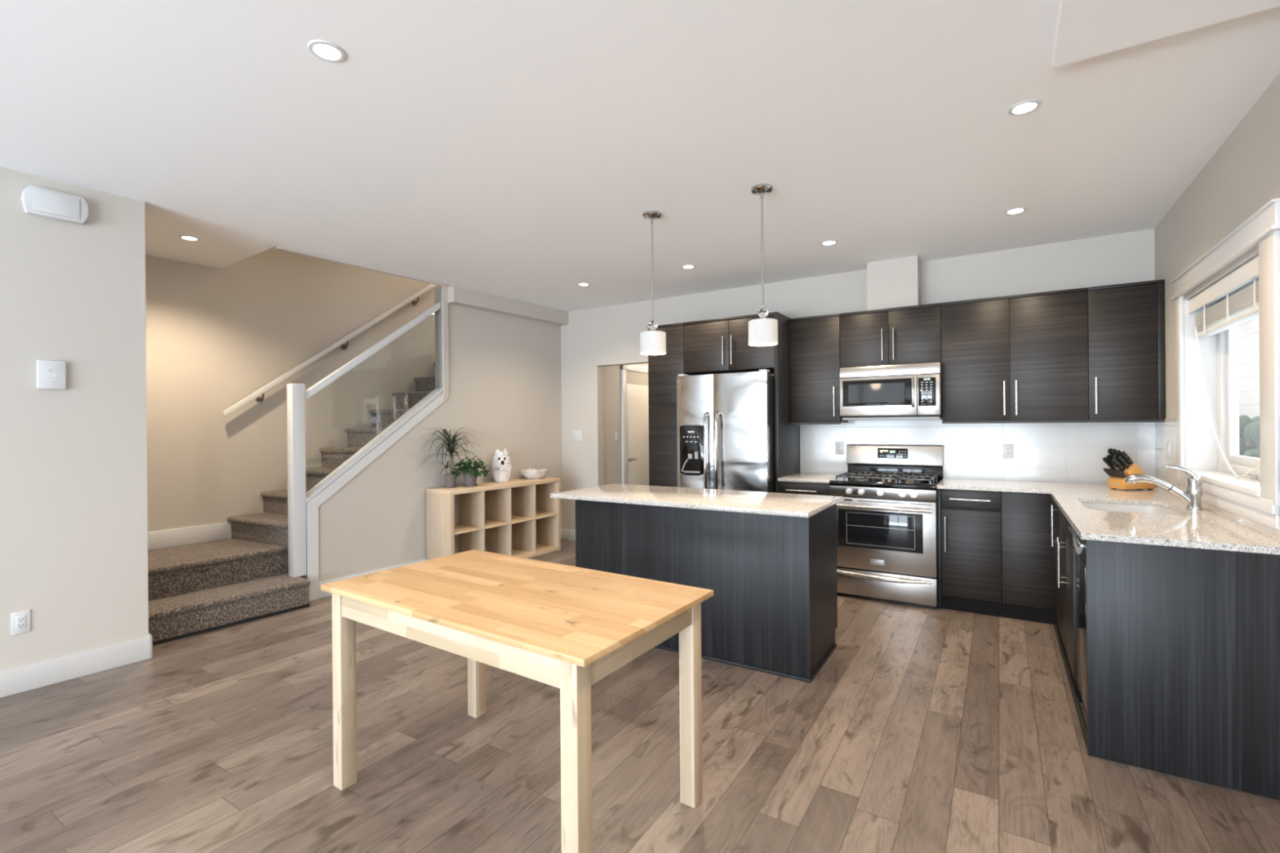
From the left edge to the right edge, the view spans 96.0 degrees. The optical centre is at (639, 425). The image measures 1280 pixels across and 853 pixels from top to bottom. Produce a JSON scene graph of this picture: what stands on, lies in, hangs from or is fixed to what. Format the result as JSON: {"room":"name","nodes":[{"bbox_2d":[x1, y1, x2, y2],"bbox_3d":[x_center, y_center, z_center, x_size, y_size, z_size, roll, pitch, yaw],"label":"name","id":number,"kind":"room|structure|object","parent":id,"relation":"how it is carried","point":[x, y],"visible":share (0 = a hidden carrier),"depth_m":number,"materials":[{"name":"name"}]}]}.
{"room":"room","nodes":[
{"label":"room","id":0,"kind":"room"},
{"bbox_2d":[0,166,148,671],"bbox_3d":[-4.788,0.045,0.924,0.151,2.705,6.225,0,0,35],"label":"wall","id":1,"kind":"structure","parent":0,"point":[73,500],"depth_m":3.16,"materials":[{"name":"paint"}]},
{"bbox_2d":[10,609,30,635],"bbox_3d":[-3.212,1.023,2.991,0.010,0.115,0.070,0,0,35],"label":"wall outlet","id":2,"kind":"object","parent":1,"relation":"attached to","point":[20,620],"visible":1,"depth_m":2.99,"materials":[{"name":"white plastic"}]},
{"bbox_2d":[16,615,25,630],"bbox_3d":[-3.211,1.023,2.990,0.004,0.068,0.034,0,0,35],"label":"receptacle","id":3,"kind":"object","parent":2,"relation":"attached to","point":[20,620],"depth_m":2.99,"materials":[{"name":"white plastic"}]},
{"bbox_2d":[36,360,66,389],"bbox_3d":[-3.147,-0.269,3.083,0.026,0.153,0.110,0,0,35],"label":"thermostat","id":4,"kind":"object","parent":1,"relation":"attached to","point":[51,375],"visible":1,"depth_m":3.08,"materials":[{"name":"white plastic"}]},
{"bbox_2d":[21,185,88,224],"bbox_3d":[-3.132,-1.179,3.092,0.051,0.143,0.253,0,0,35],"label":"door chime","id":5,"kind":"object","parent":1,"relation":"attached to","point":[36,201],"visible":1,"depth_m":3.07,"materials":[{"name":"white plastic"}]},
{"bbox_2d":[0,633,152,697],"bbox_3d":[-4.772,1.330,0.930,0.180,0.135,6.240,0,0,35],"label":"baseboard","id":6,"kind":"structure","parent":1,"relation":"attached to","point":[25,677],"depth_m":3.14,"materials":[{"name":"white paint"}]},
{"bbox_2d":[145,246,453,532],"bbox_3d":[-3.680,-1.264,4.775,0.121,5.300,9.800,0,0,35],"label":"wall","id":7,"kind":"structure","parent":0,"point":[215,337],"depth_m":5.06,"materials":[{"name":"paint"}]},
{"bbox_2d":[147,522,231,550],"bbox_3d":[-3.892,0.898,4.336,0.017,0.140,1.415,0,0,35],"label":"baseboard","id":8,"kind":"structure","parent":7,"relation":"attached to","point":[163,539],"depth_m":4.67,"materials":[{"name":"white paint"}]},
{"bbox_2d":[222,284,436,417],"bbox_3d":[-2.679,-1.137,5.991,0.098,2.130,2.860,0,0,35],"label":"handrail","id":9,"kind":"object","parent":7,"relation":"attached to","point":[262,390],"visible":0.71,"depth_m":5.45,"materials":[{"name":"white paint"}]},
{"bbox_2d":[301,286,562,582],"bbox_3d":[-1.819,0.018,5.731,0.110,2.705,2.900,0,0,35],"label":"wall","id":10,"kind":"structure","parent":0,"point":[504,371],"depth_m":5.68,"materials":[{"name":"paint"}]},
{"bbox_2d":[306,388,443,502],"bbox_3d":[-2.296,0.127,5.052,0.127,0.952,1.250,0,0,35],"label":"trim","id":11,"kind":"structure","parent":10,"relation":"attached to","point":[392,428],"depth_m":4.97,"materials":[{"name":"white paint"}]},
{"bbox_2d":[306,393,446,600],"bbox_3d":[-2.228,0.514,5.042,0.017,1.720,1.302,0,0,35],"label":"trim","id":12,"kind":"structure","parent":10,"relation":"attached to","point":[313,575],"depth_m":4.65,"materials":[{"name":"white paint"}]},
{"bbox_2d":[319,528,563,598],"bbox_3d":[-1.736,1.305,5.727,0.014,0.130,2.822,0,0,35],"label":"baseboard","id":13,"kind":"structure","parent":10,"relation":"attached to","point":[322,593],"depth_m":4.84,"materials":[{"name":"white paint"}]},
{"bbox_2d":[434,285,568,401],"bbox_3d":[-1.413,-0.786,6.212,0.225,1.105,1.675,0,0,35],"label":"wall","id":14,"kind":"structure","parent":0,"point":[453,295],"depth_m":5.70,"materials":[{"name":"paint"}]},
{"bbox_2d":[275,245,444,286],"bbox_3d":[-2.266,-1.370,4.849,0.032,0.122,1.440,0,0,35],"label":"trim","id":15,"kind":"structure","parent":14,"relation":"attached to","point":[278,247],"depth_m":4.73,"materials":[{"name":"paint"}]},
{"bbox_2d":[603,363,648,484],"bbox_3d":[0.680,0.199,7.569,1.250,2.300,2.633,0,0,32],"label":"wall","id":16,"kind":"structure","parent":0,"point":[611,374],"depth_m":6.89,"materials":[{"name":"paint"}]},
{"bbox_2d":[614,431,618,440],"bbox_3d":[-0.278,0.131,6.959,0.010,0.118,0.072,0,0,32],"label":"light switch","id":17,"kind":"object","parent":16,"relation":"attached to","point":[616,433],"visible":1,"depth_m":6.94,"materials":[{"name":"white plastic"}]},
{"bbox_2d":[621,364,648,485],"bbox_3d":[0.060,0.289,7.444,0.069,2.130,0.962,0,0,32],"label":"door","id":18,"kind":"structure","parent":16,"relation":"in","point":[634,377],"depth_m":7.28,"materials":[{"name":"paint"}]},
{"bbox_2d":[0,0,1279,311],"bbox_3d":[-2.050,-1.470,1.692,7.550,0.280,10.220,0,0,32],"label":"ceiling","id":19,"kind":"structure","parent":0,"point":[515,149],"depth_m":2.60,"materials":[{"name":"paint"}]},
{"bbox_2d":[178,235,199,240],"bbox_3d":[-3.179,-1.320,4.068,0.122,0.006,0.122,0,0,32],"label":"recessed light","id":20,"kind":"object","parent":19,"relation":"in","point":[188,237],"visible":1,"depth_m":4.06,"materials":[{"name":"white paint"}]},
{"bbox_2d":[307,40,346,62],"bbox_3d":[-1.118,-1.335,2.061,0.122,0.006,0.122,0,0,32],"label":"recessed light","id":21,"kind":"object","parent":19,"relation":"in","point":[326,51],"visible":1,"depth_m":2.06,"materials":[{"name":"white paint"}]},
{"bbox_2d":[577,282,590,285],"bbox_3d":[-0.534,-1.342,5.497,0.122,0.006,0.122,0,0,32],"label":"recessed light","id":22,"kind":"object","parent":19,"relation":"in","point":[580,283],"visible":1,"depth_m":5.49,"materials":[{"name":"white"}]},
{"bbox_2d":[640,210,666,355],"bbox_3d":[0.080,-0.903,3.682,0.166,0.892,0.166,0,0,32],"label":"pendant lamp","id":23,"kind":"object","parent":19,"relation":"hanging from","point":[652,342],"visible":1,"depth_m":3.64,"materials":[{"name":"silver metal"}]},
{"bbox_2d":[642,351,663,354],"bbox_3d":[0.084,-0.465,3.682,0.152,0.004,0.152,0,0,32],"label":"diffuser","id":24,"kind":"object","parent":23,"relation":"attached to","point":[643,353],"depth_m":3.71,"materials":[{"name":"white plastic"}]},
{"bbox_2d":[681,264,695,268],"bbox_3d":[0.412,-1.349,4.913,0.122,0.006,0.122,0,0,32],"label":"recessed light","id":25,"kind":"object","parent":19,"relation":"in","point":[686,266],"visible":1,"depth_m":4.90,"materials":[{"name":"white"}]},
{"bbox_2d":[748,183,777,346],"bbox_3d":[0.699,-0.907,3.291,0.166,0.892,0.166,0,0,32],"label":"pendant lamp","id":26,"kind":"object","parent":19,"relation":"hanging from","point":[762,331],"visible":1,"depth_m":3.25,"materials":[{"name":"silver metal"}]},
{"bbox_2d":[751,342,775,344],"bbox_3d":[0.703,-0.470,3.292,0.152,0.004,0.152,0,0,32],"label":"diffuser","id":27,"kind":"object","parent":26,"relation":"attached to","point":[752,343],"depth_m":3.29,"materials":[{"name":"white plastic"}]},
{"bbox_2d":[820,240,837,245],"bbox_3d":[1.407,-1.357,4.292,0.122,0.006,0.122,0,0,32],"label":"recessed light","id":28,"kind":"object","parent":19,"relation":"in","point":[828,242],"visible":1,"depth_m":4.29,"materials":[{"name":"white plastic"}]},
{"bbox_2d":[1004,207,1026,214],"bbox_3d":[2.393,-1.365,3.674,0.122,0.006,0.122,0,0,32],"label":"recessed light","id":29,"kind":"object","parent":19,"relation":"in","point":[1017,210],"visible":1,"depth_m":3.67,"materials":[{"name":"white plastic"}]},
{"bbox_2d":[1007,99,1041,115],"bbox_3d":[1.645,-1.358,2.467,0.122,0.006,0.122,0,0,32],"label":"recessed light","id":30,"kind":"object","parent":19,"relation":"in","point":[1024,107],"visible":1,"depth_m":2.46,"materials":[{"name":"white paint"}]},
{"bbox_2d":[0,539,1279,852],"bbox_3d":[-1.390,1.429,2.876,7.780,0.120,13.000,0,0,32],"label":"floor","id":31,"kind":"structure","parent":0,"point":[924,729],"depth_m":2.35,"materials":[{"name":"brown wood"}]},
{"bbox_2d":[147,361,435,645],"bbox_3d":[-2.600,0.143,5.208,1.122,2.467,4.322,0,0,35],"label":"staircase","id":32,"kind":"structure","parent":31,"relation":"on","point":[200,588],"depth_m":4.27,"materials":[{"name":"carpet"}]},
{"bbox_2d":[286,302,439,577],"bbox_3d":[-2.313,-0.015,5.023,0.095,2.370,1.375,0,0,35],"label":"stair railing","id":33,"kind":"object","parent":32,"relation":"on","point":[296,393],"visible":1,"depth_m":4.48,"materials":[{"name":"white paint"}]},
{"bbox_2d":[426,476,560,559],"bbox_3d":[-1.427,0.975,5.829,0.367,0.785,1.415,0,0,35],"label":"cube shelf","id":34,"kind":"object","parent":31,"relation":"on","point":[522,520],"visible":0.77,"depth_m":5.78,"materials":[{"name":"brown wood"}]},
{"bbox_2d":[418,422,485,488],"bbox_3d":[-1.702,0.280,5.389,0.421,0.610,0.673,0,0,35],"label":"dracaena","id":35,"kind":"object","parent":34,"relation":"on","point":[450,479],"visible":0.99,"depth_m":5.39,"materials":[{"name":"green plant"}]},
{"bbox_2d":[443,473,456,486],"bbox_3d":[-1.784,0.519,5.421,0.121,0.118,0.121,0,0,35],"label":"pot","id":36,"kind":"object","parent":35,"relation":"on","point":[450,479],"depth_m":5.38,"materials":[{"name":"grey ceramic"}]},
{"bbox_2d":[448,456,489,486],"bbox_3d":[-1.633,0.443,5.529,0.367,0.283,0.397,0,0,35],"label":"ivy","id":37,"kind":"object","parent":34,"relation":"on","point":[470,477],"visible":0.99,"depth_m":5.49,"materials":[{"name":"green plant"}]},
{"bbox_2d":[462,471,478,484],"bbox_3d":[-1.628,0.513,5.537,0.147,0.128,0.147,0,0,35],"label":"pot","id":38,"kind":"object","parent":37,"relation":"on","point":[468,480],"depth_m":5.49,"materials":[{"name":"grey ceramic"}]},
{"bbox_2d":[491,448,511,482],"bbox_3d":[-1.420,0.410,5.916,0.208,0.345,0.208,0,0,35],"label":"figurine","id":39,"kind":"object","parent":34,"relation":"on","point":[501,464],"visible":1,"depth_m":5.84,"materials":[{"name":"ceramic"}]},
{"bbox_2d":[520,468,547,479],"bbox_3d":[-1.147,0.530,6.256,0.295,0.100,0.295,0,0,35],"label":"ceramic bowl","id":40,"kind":"object","parent":34,"relation":"on","point":[531,473],"visible":1,"depth_m":6.16,"materials":[{"name":"ceramic"}]},
{"bbox_2d":[320,549,713,852],"bbox_3d":[-0.472,0.981,2.138,1.294,0.761,0.734,0,0,34],"label":"dining table","id":41,"kind":"object","parent":31,"relation":"on","point":[566,628],"visible":1,"depth_m":1.98,"materials":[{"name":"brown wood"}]},
{"bbox_2d":[647,322,697,487],"bbox_3d":[0.404,0.202,5.681,0.383,2.300,0.610,0,0,32],"label":"pantry cabinet","id":42,"kind":"object","parent":31,"relation":"on","point":[664,370],"visible":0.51,"depth_m":5.43,"materials":[{"name":"laminate"}]},
{"bbox_2d":[575,499,837,683],"bbox_3d":[0.403,0.914,3.717,1.565,0.878,0.673,0,0,32],"label":"kitchen island","id":43,"kind":"object","parent":31,"relation":"on","point":[772,609],"visible":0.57,"depth_m":3.27,"materials":[{"name":"laminate"}]},
{"bbox_2d":[550,483,842,517],"bbox_3d":[0.328,0.462,3.712,1.717,0.026,0.755,0,0,32],"label":"island countertop","id":44,"kind":"structure","parent":43,"relation":"on","point":[802,505],"depth_m":3.54,"materials":[{"name":"stone"}]},
{"bbox_2d":[676,368,775,492],"bbox_3d":[0.868,0.445,5.230,0.836,1.808,0.848,0,0,32],"label":"refrigerator","id":45,"kind":"object","parent":31,"relation":"on","point":[726,422],"visible":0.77,"depth_m":4.89,"materials":[{"name":"silver metal"}]},
{"bbox_2d":[773,311,799,493],"bbox_3d":[1.312,0.195,5.112,0.030,2.300,0.616,0,0,32],"label":"panel","id":46,"kind":"object","parent":31,"relation":"on","point":[787,435],"visible":0.36,"depth_m":4.97,"materials":[{"name":"laminate"}]},
{"bbox_2d":[778,481,831,495],"bbox_3d":[1.503,0.905,4.971,0.428,0.878,0.656,0,0,32],"label":"base cabinet","id":47,"kind":"object","parent":31,"relation":"on","point":[791,487],"visible":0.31,"depth_m":4.72,"materials":[{"name":"laminate"}]},
{"bbox_2d":[777,472,843,483],"bbox_3d":[1.503,0.452,4.977,0.431,0.026,0.644,0,0,32],"label":"countertop","id":48,"kind":"structure","parent":47,"relation":"on","point":[815,477],"depth_m":4.81,"materials":[{"name":"stone"}]},
{"bbox_2d":[829,444,943,608],"bbox_3d":[1.981,0.754,4.618,0.752,1.172,0.743,0,0,32],"label":"gas range","id":49,"kind":"object","parent":31,"relation":"on","point":[887,526],"visible":0.97,"depth_m":4.39,"materials":[{"name":"silver metal"}]},
{"bbox_2d":[829,475,942,490],"bbox_3d":[1.982,0.451,4.624,0.752,0.038,0.639,0,0,32],"label":"cooktop","id":50,"kind":"object","parent":49,"relation":"in","point":[840,482],"depth_m":4.41,"materials":[{"name":"metal"}]},
{"bbox_2d":[937,488,942,608],"bbox_3d":[2.263,0.899,4.333,0.022,0.878,0.300,0,0,32],"label":"strip","id":51,"kind":"object","parent":31,"relation":"on","point":[939,491],"visible":0.57,"depth_m":4.21,"materials":[{"name":"laminate"}]},
{"bbox_2d":[941,488,1001,617],"bbox_3d":[2.506,0.897,4.347,0.369,0.878,0.656,0,0,32],"label":"base cabinet","id":52,"kind":"object","parent":31,"relation":"on","point":[971,531],"visible":1,"depth_m":4.10,"materials":[{"name":"laminate"}]},
{"bbox_2d":[1050,499,1064,648],"bbox_3d":[2.882,0.897,3.496,0.658,0.873,0.461,0,0,32],"label":"base cabinet","id":53,"kind":"object","parent":31,"relation":"on","point":[1055,516],"visible":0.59,"depth_m":3.64,"materials":[{"name":"laminate"}]},
{"bbox_2d":[1000,491,1123,625],"bbox_3d":[3.061,0.893,4.023,0.910,0.878,0.618,0,0,32],"label":"base cabinet","id":54,"kind":"object","parent":31,"relation":"on","point":[1027,549],"visible":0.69,"depth_m":3.92,"materials":[{"name":"laminate"}]},
{"bbox_2d":[937,477,1279,555],"bbox_3d":[2.421,0.445,3.372,1.312,0.026,2.399,0,0,32],"label":"countertop","id":55,"kind":"structure","parent":54,"relation":"on","point":[1208,528],"depth_m":2.65,"materials":[{"name":"stone"}]},
{"bbox_2d":[1107,464,1156,490],"bbox_3d":[3.263,0.339,3.821,0.236,0.171,0.120,0,0,-4],"label":"knife block","id":56,"kind":"object","parent":55,"relation":"on","point":[1113,483],"visible":0.72,"depth_m":3.77,"materials":[{"name":"brown wood"}]},
{"bbox_2d":[1103,467,1112,477],"bbox_3d":[3.140,0.320,3.862,0.065,0.066,0.018,0,0,-4],"label":"kitchen knife","id":57,"kind":"object","parent":56,"relation":"in","point":[1104,468],"visible":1,"depth_m":3.86,"materials":[{"name":"black plastic"}]},
{"bbox_2d":[1102,457,1115,469],"bbox_3d":[3.139,0.263,3.850,0.093,0.101,0.018,0,0,-4],"label":"kitchen knife","id":58,"kind":"object","parent":56,"relation":"in","point":[1105,460],"visible":0.73,"depth_m":3.84,"materials":[{"name":"black plastic"}]},
{"bbox_2d":[1107,448,1113,457],"bbox_3d":[3.182,0.211,3.856,0.105,0.116,0.018,0,0,-4],"label":"kitchen knife","id":59,"kind":"object","parent":56,"relation":"in","point":[1109,451],"visible":0.39,"depth_m":3.85,"materials":[{"name":"black plastic"}]},
{"bbox_2d":[1106,468,1115,478],"bbox_3d":[3.141,0.320,3.843,0.065,0.066,0.018,0,0,-4],"label":"kitchen knife","id":60,"kind":"object","parent":56,"relation":"in","point":[1107,469],"visible":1,"depth_m":3.84,"materials":[{"name":"black plastic"}]},
{"bbox_2d":[1106,454,1118,468],"bbox_3d":[3.164,0.244,3.852,0.088,0.096,0.018,0,0,-4],"label":"kitchen knife","id":61,"kind":"object","parent":56,"relation":"in","point":[1109,457],"visible":0.49,"depth_m":3.84,"materials":[{"name":"black plastic"}]},
{"bbox_2d":[1108,468,1118,478],"bbox_3d":[3.142,0.320,3.823,0.065,0.066,0.018,0,0,-4],"label":"kitchen knife","id":62,"kind":"object","parent":56,"relation":"in","point":[1109,469],"visible":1,"depth_m":3.82,"materials":[{"name":"black plastic"}]},
{"bbox_2d":[1111,448,1117,455],"bbox_3d":[3.184,0.213,3.830,0.102,0.112,0.018,0,0,-4],"label":"kitchen knife","id":63,"kind":"object","parent":56,"relation":"in","point":[1113,451],"visible":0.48,"depth_m":3.82,"materials":[{"name":"black plastic"}]},
{"bbox_2d":[1111,468,1120,478],"bbox_3d":[3.144,0.320,3.804,0.065,0.066,0.018,0,0,-4],"label":"kitchen knife","id":64,"kind":"object","parent":56,"relation":"in","point":[1112,469],"visible":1,"depth_m":3.80,"materials":[{"name":"black plastic"}]},
{"bbox_2d":[1113,468,1123,479],"bbox_3d":[3.145,0.320,3.784,0.065,0.066,0.018,0,0,-4],"label":"kitchen knife","id":65,"kind":"object","parent":56,"relation":"in","point":[1115,469],"visible":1,"depth_m":3.78,"materials":[{"name":"black plastic"}]},
{"bbox_2d":[1111,457,1126,472],"bbox_3d":[3.145,0.264,3.785,0.091,0.099,0.018,0,0,-4],"label":"kitchen knife","id":66,"kind":"object","parent":56,"relation":"in","point":[1114,460],"visible":1,"depth_m":3.78,"materials":[{"name":"black plastic"}]},
{"bbox_2d":[1112,454,1126,469],"bbox_3d":[3.165,0.242,3.802,0.091,0.099,0.018,0,0,-4],"label":"kitchen knife","id":67,"kind":"object","parent":56,"relation":"in","point":[1113,455],"visible":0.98,"depth_m":3.79,"materials":[{"name":"black plastic"}]},
{"bbox_2d":[1116,469,1126,479],"bbox_3d":[3.147,0.320,3.765,0.065,0.066,0.018,0,0,-4],"label":"kitchen knife","id":68,"kind":"object","parent":56,"relation":"in","point":[1121,473],"visible":0.95,"depth_m":3.76,"materials":[{"name":"black plastic"}]},
{"bbox_2d":[1115,449,1129,465],"bbox_3d":[3.189,0.215,3.804,0.096,0.105,0.018,0,0,-4],"label":"kitchen knife","id":69,"kind":"object","parent":56,"relation":"in","point":[1117,452],"visible":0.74,"depth_m":3.79,"materials":[{"name":"black plastic"}]},
{"bbox_2d":[1117,455,1130,469],"bbox_3d":[3.171,0.246,3.776,0.083,0.091,0.018,0,0,-4],"label":"kitchen knife","id":70,"kind":"object","parent":56,"relation":"in","point":[1120,458],"visible":1,"depth_m":3.77,"materials":[{"name":"black plastic"}]},
{"bbox_2d":[1120,451,1134,466],"bbox_3d":[3.194,0.219,3.778,0.088,0.097,0.018,0,0,-4],"label":"kitchen knife","id":71,"kind":"object","parent":56,"relation":"in","point":[1123,454],"visible":1,"depth_m":3.77,"materials":[{"name":"black plastic"}]},
{"bbox_2d":[1081,502,1184,515],"bbox_3d":[2.624,0.550,3.087,0.439,0.182,0.614,0,0,32],"label":"sink","id":72,"kind":"object","parent":55,"relation":"in","point":[1096,506],"visible":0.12,"depth_m":3.31,"materials":[{"name":"metal"}]},
{"bbox_2d":[1124,465,1202,510],"bbox_3d":[2.731,0.319,3.013,0.304,0.221,0.062,0,0,32],"label":"kitchen faucet","id":73,"kind":"object","parent":55,"relation":"on","point":[1193,496],"visible":1,"depth_m":2.96,"materials":[{"name":"silver metal"}]},
{"bbox_2d":[1056,507,1082,702],"bbox_3d":[2.557,0.900,2.974,0.658,0.873,0.762,0,0,32],"label":"base cabinet","id":74,"kind":"object","parent":31,"relation":"on","point":[1064,548],"visible":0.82,"depth_m":3.08,"materials":[{"name":"laminate"}]},
{"bbox_2d":[1053,623,1087,751],"bbox_3d":[2.302,1.333,3.100,0.015,0.012,1.736,0,0,32],"label":"strip","id":75,"kind":"object","parent":31,"relation":"on","point":[1066,667],"visible":1,"depth_m":2.89,"materials":[{"name":"black wood"}]},
{"bbox_2d":[1068,526,1086,715],"bbox_3d":[2.226,0.902,2.425,0.637,0.875,0.512,0,0,32],"label":"dishwasher","id":76,"kind":"object","parent":31,"relation":"on","point":[1078,544],"visible":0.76,"depth_m":2.58,"materials":[{"name":"black metal"}]},
{"bbox_2d":[1085,539,1279,799],"bbox_3d":[2.094,0.902,2.188,0.635,0.878,0.024,0,0,32],"label":"end panel","id":77,"kind":"object","parent":31,"relation":"on","point":[1183,643],"visible":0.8,"depth_m":2.19,"materials":[{"name":"laminate"}]},
{"bbox_2d":[560,228,1155,595],"bbox_3d":[1.433,-0.009,5.477,5.724,2.705,0.120,0,0,32],"label":"wall","id":78,"kind":"structure","parent":0,"point":[593,339],"depth_m":5.42,"materials":[{"name":"paint"}]},
{"bbox_2d":[562,528,575,541],"bbox_3d":[-0.697,1.296,6.731,0.515,0.130,0.015,0,0,32],"label":"baseboard","id":79,"kind":"structure","parent":78,"relation":"attached to","point":[568,535],"depth_m":6.81,"materials":[{"name":"white paint"}]},
{"bbox_2d":[572,430,582,441],"bbox_3d":[-0.735,0.126,6.751,0.135,0.135,0.010,0,0,32],"label":"light switch","id":80,"kind":"object","parent":78,"relation":"attached to","point":[577,434],"visible":1,"depth_m":6.75,"materials":[{"name":"white plastic"}]},
{"bbox_2d":[683,312,773,374],"bbox_3d":[0.919,-0.719,5.336,0.858,0.465,0.642,0,0,32],"label":"upper cabinet","id":81,"kind":"object","parent":78,"relation":"attached to","point":[718,345],"visible":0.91,"depth_m":5.12,"materials":[{"name":"laminate"}]},
{"bbox_2d":[789,313,848,424],"bbox_3d":[1.579,-0.475,5.110,0.428,0.939,0.326,0,0,32],"label":"upper cabinet","id":82,"kind":"object","parent":78,"relation":"attached to","point":[815,341],"visible":0.88,"depth_m":5.00,"materials":[{"name":"laminate"}]},
{"bbox_2d":[835,441,843,454],"bbox_3d":[1.789,0.206,5.173,0.070,0.115,0.010,0,0,32],"label":"wall outlet","id":83,"kind":"object","parent":78,"relation":"attached to","point":[838,445],"visible":1,"depth_m":5.17,"materials":[{"name":"white plastic"}]},
{"bbox_2d":[837,444,841,452],"bbox_3d":[1.788,0.206,5.171,0.034,0.068,0.004,0,0,32],"label":"receptacle","id":84,"kind":"object","parent":83,"relation":"attached to","point":[839,446],"depth_m":5.17,"materials":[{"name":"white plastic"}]},
{"bbox_2d":[840,302,941,368],"bbox_3d":[2.084,-0.716,4.794,0.760,0.466,0.326,0,0,32],"label":"upper cabinet","id":85,"kind":"object","parent":78,"relation":"attached to","point":[908,335],"visible":0.82,"depth_m":4.68,"materials":[{"name":"laminate"}]},
{"bbox_2d":[840,362,942,420],"bbox_3d":[2.066,-0.263,4.742,0.743,0.435,0.436,0,0,32],"label":"microwave","id":86,"kind":"object","parent":85,"relation":"attached to","point":[903,391],"visible":0.97,"depth_m":4.58,"materials":[{"name":"silver metal"}]},
{"bbox_2d":[1003,444,1013,458],"bbox_3d":[2.873,0.203,4.498,0.070,0.115,0.010,0,0,32],"label":"wall outlet","id":87,"kind":"object","parent":78,"relation":"attached to","point":[1008,449],"visible":1,"depth_m":4.49,"materials":[{"name":"white plastic"}]},
{"bbox_2d":[1005,446,1010,455],"bbox_3d":[2.872,0.203,4.496,0.034,0.068,0.004,0,0,32],"label":"receptacle","id":88,"kind":"object","parent":87,"relation":"attached to","point":[1007,448],"depth_m":4.49,"materials":[{"name":"white plastic"}]},
{"bbox_2d":[941,287,1088,423],"bbox_3d":[2.796,-0.485,4.353,0.905,0.939,0.326,0,0,32],"label":"upper cabinet","id":89,"kind":"object","parent":78,"relation":"attached to","point":[1016,358],"visible":1,"depth_m":4.22,"materials":[{"name":"laminate"}]},
{"bbox_2d":[800,418,1279,536],"bbox_3d":[1.923,0.191,3.691,2.507,0.540,2.397,0,0,32],"label":"backsplash","id":90,"kind":"structure","parent":78,"relation":"attached to","point":[1064,452],"depth_m":4.47,"materials":[{"name":"white tile"}]},
{"bbox_2d":[1087,279,1164,422],"bbox_3d":[3.351,-0.489,4.007,0.398,0.939,0.326,0,0,32],"label":"upper cabinet","id":91,"kind":"object","parent":78,"relation":"attached to","point":[1126,321],"visible":0.94,"depth_m":3.90,"materials":[{"name":"laminate"}]},
{"bbox_2d":[866,255,920,311],"bbox_3d":[2.130,-1.156,4.838,0.387,0.420,0.217,0,0,32],"label":"wall","id":92,"kind":"structure","parent":0,"point":[894,282],"depth_m":4.74,"materials":[{"name":"paint"}]},
{"bbox_2d":[1052,0,1279,67],"bbox_3d":[-0.069,-1.330,-1.143,0.759,0.070,7.200,0,0,32],"label":"ceiling","id":93,"kind":"structure","parent":0,"point":[1086,28],"depth_m":1.86,"materials":[{"name":"paint"}]},
{"bbox_2d":[1154,73,1279,515],"bbox_3d":[1.089,-0.002,-0.226,0.220,2.705,10.167,0,0,32],"label":"wall","id":94,"kind":"structure","parent":0,"point":[1242,175],"depth_m":2.85,"materials":[{"name":"paint"}]},
{"bbox_2d":[1167,440,1171,459],"bbox_3d":[3.390,0.159,3.698,0.010,0.118,0.072,0,0,32],"label":"light switch","id":95,"kind":"object","parent":94,"relation":"attached to","point":[1169,444],"visible":1,"depth_m":3.68,"materials":[{"name":"white plastic"}]},
{"bbox_2d":[1170,198,1279,529],"bbox_3d":[2.954,-0.235,2.819,0.242,1.287,1.539,0,0,32],"label":"window","id":96,"kind":"structure","parent":94,"relation":"in","point":[1255,496],"depth_m":2.96,"materials":[{"name":"white paint"}]},
{"bbox_2d":[1187,255,1260,477],"bbox_3d":[2.954,-0.234,2.857,0.099,0.998,1.212,0,0,32],"label":"window blind","id":97,"kind":"object","parent":96,"relation":"attached to","point":[1242,306],"visible":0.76,"depth_m":2.88,"materials":[{"name":"white fabric"}]},
{"label":"outside","id":98,"kind":"structure","parent":0,"visible":0},
{"bbox_3d":[10.111,1.825,3.728,10.800,0.100,23.000,0,0,32],"label":"ground","id":99,"kind":"structure","parent":98,"visible":0},
{"bbox_2d":[1238,316,1259,444],"bbox_3d":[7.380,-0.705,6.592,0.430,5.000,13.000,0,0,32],"label":"house","id":100,"kind":"structure","parent":99,"relation":"on","point":[1248,331],"depth_m":7.04,"materials":[{"name":"white"}]},
{"bbox_2d":[1239,414,1260,457],"bbox_3d":[6.358,0.534,6.329,0.617,1.340,6.659,0,0,32],"label":"hedge","id":101,"kind":"object","parent":99,"relation":"on","point":[1249,429],"visible":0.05,"depth_m":5.11,"materials":[{"name":"green plant"}]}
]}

